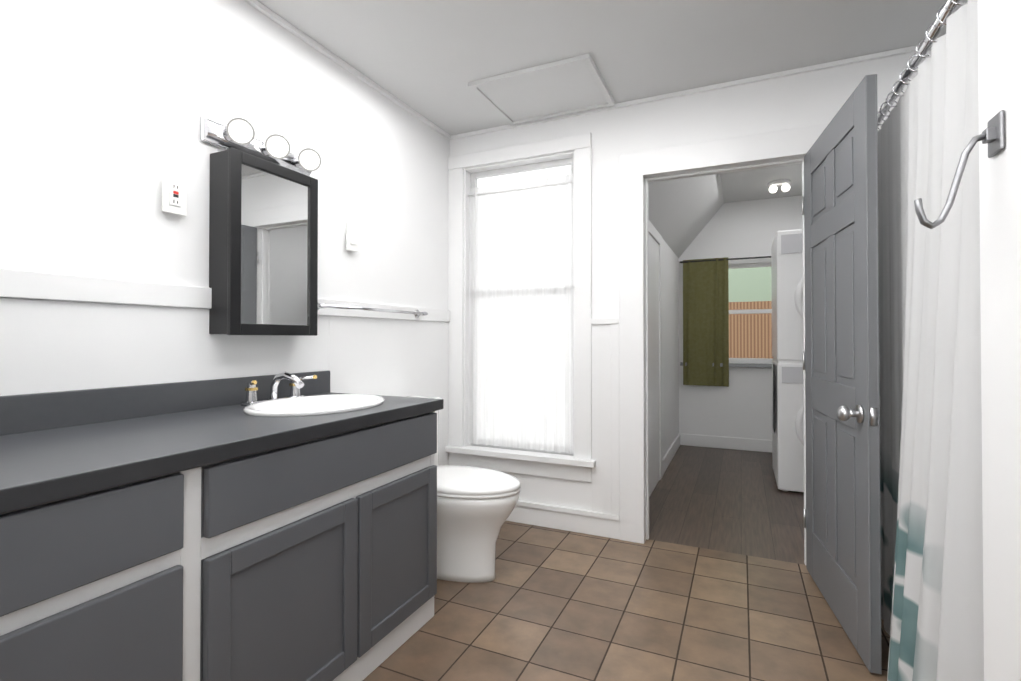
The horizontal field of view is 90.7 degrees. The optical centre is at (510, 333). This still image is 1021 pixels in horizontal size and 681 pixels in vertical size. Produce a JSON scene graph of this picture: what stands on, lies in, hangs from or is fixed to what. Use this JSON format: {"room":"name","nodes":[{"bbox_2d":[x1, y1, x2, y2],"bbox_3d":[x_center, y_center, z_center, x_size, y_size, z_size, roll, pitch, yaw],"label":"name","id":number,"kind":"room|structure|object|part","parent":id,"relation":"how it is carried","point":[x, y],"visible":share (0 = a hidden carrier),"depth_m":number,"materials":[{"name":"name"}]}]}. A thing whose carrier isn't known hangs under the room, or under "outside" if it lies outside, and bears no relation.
{"room":"bathroom","nodes":[
{"label":"bathroom","id":0,"kind":"room"},
{"bbox_2d":[0,0,449,315],"bbox_3d":[-1.251,-0.084,1.586,0.100,2.458,4.085,0,-1,25],"label":"wall","id":1,"kind":"structure","parent":0,"point":[105,105],"depth_m":1.72,"materials":[{"name":"paint"}]},
{"bbox_2d":[162,172,186,215],"bbox_3d":[-1.122,-0.464,1.688,0.012,0.130,0.080,0,-1,25],"label":"outlet","id":2,"kind":"object","parent":1,"relation":"attached to","point":[174,194],"visible":1,"depth_m":1.68,"materials":[{"name":"white plastic"}]},
{"bbox_2d":[200,116,320,175],"bbox_3d":[-0.934,-0.726,1.978,0.152,0.092,0.480,0,-1,25],"label":"light bar","id":3,"kind":"object","parent":1,"relation":"attached to","point":[237,133],"visible":1,"depth_m":1.93,"materials":[{"name":"white glass"}]},
{"bbox_2d":[209,147,317,335],"bbox_3d":[-0.951,-0.321,1.972,0.122,0.660,0.400,0,-1,25],"label":"upper cabinet","id":4,"kind":"object","parent":1,"relation":"attached to","point":[263,246],"visible":1,"depth_m":1.89,"materials":[{"name":"black wood"}]},
{"bbox_3d":[-0.906,-0.321,1.952,0.007,0.580,0.320,0,-1,25],"label":"glass","id":5,"kind":"part","parent":4,"relation":"part of","materials":[{"name":"white"}]},
{"bbox_2d":[346,223,357,251],"bbox_3d":[-0.768,-0.466,2.460,0.014,0.130,0.080,0,-1,25],"label":"switch plate","id":6,"kind":"object","parent":1,"relation":"attached to","point":[351,237],"visible":0.98,"depth_m":2.45,"materials":[{"name":"white plastic"}]},
{"bbox_2d":[318,303,427,317],"bbox_3d":[-0.682,-0.117,2.585,0.062,0.046,0.825,0,-1,25],"label":"towel rail","id":7,"kind":"object","parent":1,"relation":"attached to","point":[417,313],"visible":0.81,"depth_m":2.50,"materials":[{"name":"silver metal"}]},
{"bbox_2d":[0,0,932,564],"bbox_3d":[0.950,-0.073,2.622,3.042,2.458,5.700,0,-1,25],"label":"trim","id":8,"kind":"structure","parent":1,"relation":"attached to","point":[64,332],"depth_m":2.79,"materials":[{"name":"paint"}]},
{"bbox_2d":[257,0,967,135],"bbox_3d":[0.178,-1.369,0.946,3.242,0.100,4.085,0,-1,25],"label":"ceiling","id":9,"kind":"structure","parent":0,"point":[429,60],"depth_m":2.24,"materials":[{"name":"paint"}]},
{"bbox_2d":[468,53,614,124],"bbox_3d":[0.183,-1.290,2.727,0.645,0.022,0.530,0,-1,25],"label":"ceiling hatch","id":10,"kind":"object","parent":9,"relation":"attached to","point":[576,84],"visible":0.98,"depth_m":2.68,"materials":[{"name":"paint"}]},
{"bbox_2d":[363,521,889,680],"bbox_3d":[0.166,1.163,0.895,3.242,0.050,4.030,0,-1,25],"label":"floor","id":11,"kind":"structure","parent":0,"point":[549,604],"depth_m":2.01,"materials":[{"name":"brown tile"}]},
{"bbox_2d":[0,407,443,680],"bbox_3d":[-0.952,0.724,1.353,0.624,0.838,1.815,0,-1,25],"label":"bathroom vanity","id":12,"kind":"object","parent":11,"relation":"on","point":[281,526],"depth_m":1.24,"materials":[{"name":"grey wood"}]},
{"bbox_2d":[0,397,443,506],"bbox_3d":[-0.934,0.284,1.363,0.611,0.042,1.840,0,-1,25],"label":"countertop","id":13,"kind":"structure","parent":12,"relation":"on","point":[53,460],"depth_m":1.22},
{"bbox_2d":[240,372,315,402],"bbox_3d":[-0.858,0.207,1.923,0.179,0.121,0.292,0,-1,25],"label":"faucet","id":14,"kind":"object","parent":13,"relation":"on","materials":[{"name":"silver metal"}]},
{"bbox_2d":[208,391,411,418],"bbox_3d":[-0.703,0.306,1.851,0.420,0.108,0.534,0,-1,25],"label":"sink","id":15,"kind":"object","parent":13,"relation":"in","point":[319,403],"depth_m":1.88,"materials":[{"name":"white ceramic"}]},
{"bbox_2d":[406,396,520,582],"bbox_3d":[-0.317,0.752,2.478,0.779,0.805,0.476,0,-1,25],"label":"toilet","id":16,"kind":"object","parent":11,"relation":"on","point":[476,506],"visible":0.48,"depth_m":2.33,"materials":[{"name":"white ceramic"}]},
{"bbox_2d":[662,238,678,456],"bbox_3d":[1.212,-0.088,4.226,0.100,2.520,2.765,0,-1,25],"label":"wall","id":17,"kind":"structure","parent":0,"point":[670,331],"depth_m":4.72,"materials":[{"name":"paint"}]},
{"bbox_2d":[648,174,723,257],"bbox_3d":[1.441,-1.080,4.076,0.450,0.540,2.665,0,-1,25],"label":"ceiling slope","id":18,"kind":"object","parent":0,"point":[682,212],"visible":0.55,"depth_m":4.19,"materials":[{"name":"paint"}]},
{"bbox_2d":[450,49,930,510],"bbox_3d":[1.004,-0.072,2.740,3.242,2.458,0.110,0,-1,25],"label":"wall","id":19,"kind":"structure","parent":0,"point":[817,97],"depth_m":2.79,"materials":[{"name":"paint"}]},
{"bbox_2d":[468,181,572,196],"bbox_3d":[0.052,-0.899,3.157,0.726,0.014,0.013,0,-1,25],"label":"curtain rod","id":20,"kind":"object","parent":19,"relation":"attached to","point":[525,188],"visible":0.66,"depth_m":3.14,"materials":[{"name":"paint"}]},
{"bbox_2d":[468,174,573,453],"bbox_3d":[0.052,-0.117,3.149,0.712,1.665,0.029,0,-1,25],"label":"curtain","id":21,"kind":"object","parent":20,"relation":"hanging from","point":[521,340],"visible":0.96,"depth_m":3.14,"materials":[{"name":"white fabric"}]},
{"bbox_2d":[470,157,573,455],"bbox_3d":[0.071,-0.160,3.192,0.728,1.803,0.045,0,-1,25],"label":"window","id":22,"kind":"structure","parent":19,"relation":"in","point":[475,176],"depth_m":3.19,"materials":[{"name":"white paint"}]},
{"bbox_2d":[802,74,881,673],"bbox_3d":[1.336,0.135,2.081,0.153,2.014,0.803,0,-1,25],"label":"bathroom door","id":23,"kind":"structure","parent":19,"relation":"in","point":[841,511],"depth_m":1.91,"materials":[{"name":"grey paint"}]},
{"bbox_2d":[649,445,804,564],"bbox_3d":[2.064,1.193,3.793,2.000,0.050,2.820,0,-1,25],"label":"floor","id":24,"kind":"structure","parent":0,"point":[730,500],"depth_m":3.39,"materials":[{"name":"brown wood"}]},
{"bbox_2d":[771,229,803,491],"bbox_3d":[2.407,0.206,3.889,0.699,1.925,0.739,0,-1,25],"label":"washer","id":25,"kind":"object","parent":24,"relation":"on","point":[787,367],"visible":0.29,"depth_m":3.70,"materials":[{"name":"white metal"}]},
{"bbox_2d":[678,195,801,439],"bbox_3d":[2.630,-0.080,5.043,1.800,2.520,0.100,0,-1,25],"label":"wall","id":26,"kind":"structure","parent":0,"point":[740,406],"depth_m":5.13,"materials":[{"name":"paint"}]},
{"bbox_2d":[680,256,770,386],"bbox_3d":[2.333,-0.115,5.080,1.190,1.310,0.079,0,-1,25],"label":"curtain","id":27,"kind":"object","parent":26,"relation":"attached to","point":[705,314],"visible":1,"depth_m":5.20,"materials":[{"name":"green fabric"}]},
{"bbox_3d":[2.336,-0.749,5.091,1.190,0.016,0.067,0,-1,25],"label":"rod","id":28,"kind":"part","parent":27,"relation":"part of","materials":[{"name":"grey metal"}]},
{"bbox_2d":[680,362,771,367],"bbox_3d":[2.346,0.323,5.103,1.190,0.035,0.080,0,-1,25],"label":"sill","id":29,"kind":"structure","parent":26,"relation":"attached to","point":[747,365],"depth_m":5.07,"materials":[{"name":"grey wood"}]},
{"bbox_2d":[728,263,772,363],"bbox_3d":[2.372,-0.199,5.165,1.010,1.010,0.045,0,-1,25],"label":"window","id":30,"kind":"structure","parent":26,"relation":"in","point":[752,360],"depth_m":5.12,"materials":[{"name":"paint"}]},
{"bbox_2d":[720,163,801,202],"bbox_3d":[2.076,-1.402,3.844,2.000,0.100,2.765,0,-1,25],"label":"ceiling","id":31,"kind":"structure","parent":0,"point":[745,185],"depth_m":4.54,"materials":[{"name":"paint"}]},
{"bbox_2d":[768,179,790,192],"bbox_3d":[2.399,-1.300,4.501,0.180,0.090,0.180,0,-1,25],"label":"light","id":32,"kind":"object","parent":31,"relation":"attached to","point":[783,184],"visible":1,"depth_m":4.47,"materials":[{"name":"glass"}]},
{"bbox_2d":[978,0,1020,680],"bbox_3d":[0.857,-0.102,-0.217,0.850,2.458,2.358,0,-1,25],"label":"wall","id":33,"kind":"structure","parent":0,"point":[999,55],"depth_m":0.95,"materials":[{"name":"paint"}]},
{"bbox_2d":[878,0,983,680],"bbox_3d":[1.288,0.127,1.714,0.140,1.998,1.515,0,-1,25],"label":"shower curtain","id":34,"kind":"object","parent":33,"relation":"attached to","point":[931,458],"visible":0.67,"depth_m":1.36,"materials":[{"name":"white fabric"}]},
{"bbox_2d":[914,110,1004,228],"bbox_3d":[0.865,-0.308,0.981,0.130,0.207,0.056,0,-1,25],"label":"robe hook","id":35,"kind":"object","parent":33,"relation":"attached to","point":[992,135],"visible":1,"depth_m":0.97,"materials":[{"name":"silver metal"}]},
{"bbox_3d":[5.168,1.545,6.488,6.000,0.100,4.630,0,-1,25],"label":"ground","id":36,"kind":"structure","parent":0,"visible":0},
{"bbox_2d":[728,267,771,301],"bbox_3d":[5.697,-1.131,8.874,7.000,5.300,0.100,0,-1,25],"label":"house","id":37,"kind":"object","parent":36,"relation":"on","point":[750,284],"depth_m":9.38,"materials":[{"name":"green"}]},
{"bbox_2d":[729,301,772,358],"bbox_3d":[4.366,0.519,6.910,5.800,1.960,0.050,0,-1,25],"label":"fence","id":38,"kind":"object","parent":36,"relation":"on","point":[750,335],"depth_m":7.29,"materials":[{"name":"wood"}]}
]}

